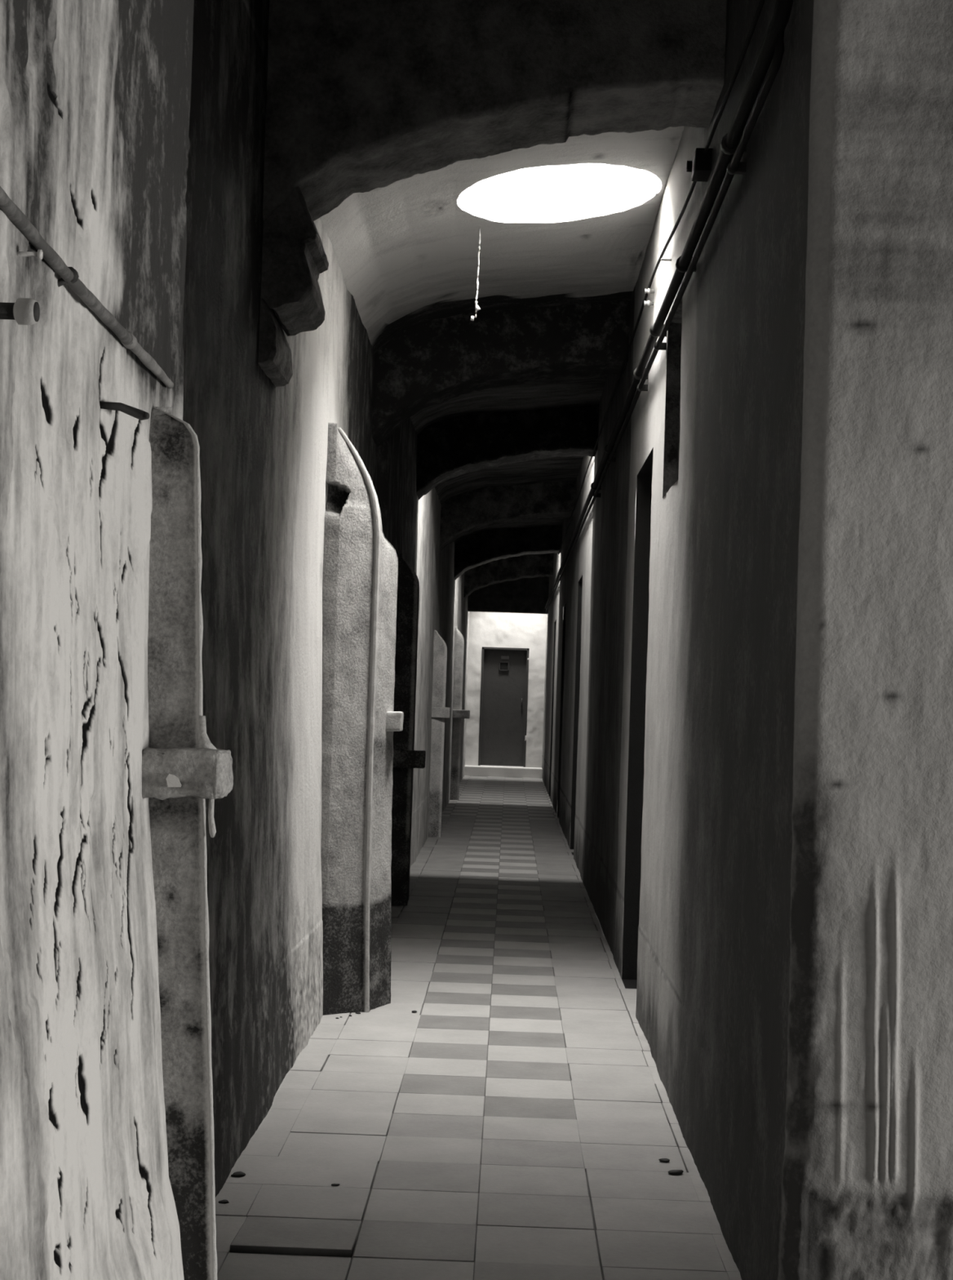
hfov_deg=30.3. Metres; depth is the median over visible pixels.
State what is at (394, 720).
bracket
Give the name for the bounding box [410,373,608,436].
ceiling
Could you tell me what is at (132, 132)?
wall
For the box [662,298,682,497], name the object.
window
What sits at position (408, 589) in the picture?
pillar
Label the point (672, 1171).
pebble
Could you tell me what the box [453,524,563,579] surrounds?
arch
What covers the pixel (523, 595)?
lintel
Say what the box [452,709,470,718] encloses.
bracket
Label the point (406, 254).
ceiling
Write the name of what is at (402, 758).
bracket
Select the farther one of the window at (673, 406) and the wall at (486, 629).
the wall at (486, 629)
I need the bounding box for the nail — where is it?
[17,249,43,259]
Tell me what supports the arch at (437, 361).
attached to the wall at (794, 1011)
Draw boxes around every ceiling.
[320,125,684,353]
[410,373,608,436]
[435,456,583,504]
[454,517,564,543]
[520,552,554,555]
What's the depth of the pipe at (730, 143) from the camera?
4.71 m
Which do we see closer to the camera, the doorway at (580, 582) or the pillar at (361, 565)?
the pillar at (361, 565)
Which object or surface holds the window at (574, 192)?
attached to the ceiling at (406, 254)
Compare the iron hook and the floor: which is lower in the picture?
the floor
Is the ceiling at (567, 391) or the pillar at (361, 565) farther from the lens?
the ceiling at (567, 391)
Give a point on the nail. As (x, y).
(39, 254)
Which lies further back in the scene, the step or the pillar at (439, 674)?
the step
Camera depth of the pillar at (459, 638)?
20.31 m
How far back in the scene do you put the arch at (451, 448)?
11.60 m
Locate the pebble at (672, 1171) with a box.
[668,1169,684,1174]
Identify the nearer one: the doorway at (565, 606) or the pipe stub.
the pipe stub
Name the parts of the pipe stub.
stem, knob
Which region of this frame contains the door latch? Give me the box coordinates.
[142,715,233,837]
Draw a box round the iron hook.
[99,400,149,420]
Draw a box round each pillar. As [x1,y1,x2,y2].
[320,422,398,1015]
[391,553,419,905]
[428,630,447,837]
[449,626,464,799]
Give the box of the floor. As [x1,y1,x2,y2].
[215,775,742,1279]
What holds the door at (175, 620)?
on the floor
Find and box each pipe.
[0,186,173,388]
[544,0,793,608]
[545,30,785,612]
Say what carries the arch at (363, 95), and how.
attached to the wall at (794, 1011)
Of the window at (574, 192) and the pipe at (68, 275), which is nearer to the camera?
the pipe at (68, 275)
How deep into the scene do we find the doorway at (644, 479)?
7.64 m
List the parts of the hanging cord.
cord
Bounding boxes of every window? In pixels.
[457,163,662,222]
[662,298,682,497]
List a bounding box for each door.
[147,406,217,1279]
[478,646,529,767]
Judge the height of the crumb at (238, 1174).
0.009 m
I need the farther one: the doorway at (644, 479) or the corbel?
the doorway at (644, 479)
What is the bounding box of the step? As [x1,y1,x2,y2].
[464,764,542,777]
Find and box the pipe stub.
[0,297,39,324]
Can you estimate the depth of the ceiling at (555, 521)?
19.36 m
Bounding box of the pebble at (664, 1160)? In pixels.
[658,1158,670,1162]
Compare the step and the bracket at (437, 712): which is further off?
the step
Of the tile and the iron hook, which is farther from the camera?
the tile
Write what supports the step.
on the floor
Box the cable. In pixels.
[558,0,765,554]
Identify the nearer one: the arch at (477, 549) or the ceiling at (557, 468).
the ceiling at (557, 468)
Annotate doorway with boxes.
[549,619,563,798]
[557,603,571,822]
[570,575,582,855]
[622,447,653,988]
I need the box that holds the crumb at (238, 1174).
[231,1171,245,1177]
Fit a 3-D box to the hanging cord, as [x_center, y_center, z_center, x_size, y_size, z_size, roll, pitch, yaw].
[0.002,-1.491,7.024,0.039,0.437,0.022,2,-2,1]
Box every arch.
[262,0,727,221]
[372,300,631,446]
[416,404,599,499]
[440,480,576,551]
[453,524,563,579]
[463,554,553,599]
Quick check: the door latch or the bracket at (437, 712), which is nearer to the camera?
the door latch
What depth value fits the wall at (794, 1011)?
3.23 m
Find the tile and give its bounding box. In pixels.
[230,1216,361,1257]
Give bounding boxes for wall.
[0,0,470,1279]
[465,611,546,767]
[542,0,952,1279]
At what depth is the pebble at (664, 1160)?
4.60 m
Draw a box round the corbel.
[257,186,328,386]
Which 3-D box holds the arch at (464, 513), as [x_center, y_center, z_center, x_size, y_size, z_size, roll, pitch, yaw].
[0.263,-1.141,15.841,1.420,1.018,0.406,2,-2,1]
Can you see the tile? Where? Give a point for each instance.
(256, 1235)
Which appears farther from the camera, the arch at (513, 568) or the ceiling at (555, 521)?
the arch at (513, 568)
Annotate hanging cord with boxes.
[471,226,480,320]
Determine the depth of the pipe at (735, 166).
4.72 m
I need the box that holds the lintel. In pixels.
[467,576,549,613]
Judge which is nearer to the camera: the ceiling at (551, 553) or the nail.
the nail
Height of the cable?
0.646 m
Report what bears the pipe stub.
attached to the wall at (132, 132)
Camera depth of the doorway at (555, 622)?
21.77 m
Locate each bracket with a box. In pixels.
[386,711,404,731]
[392,750,426,768]
[431,706,450,718]
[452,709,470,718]

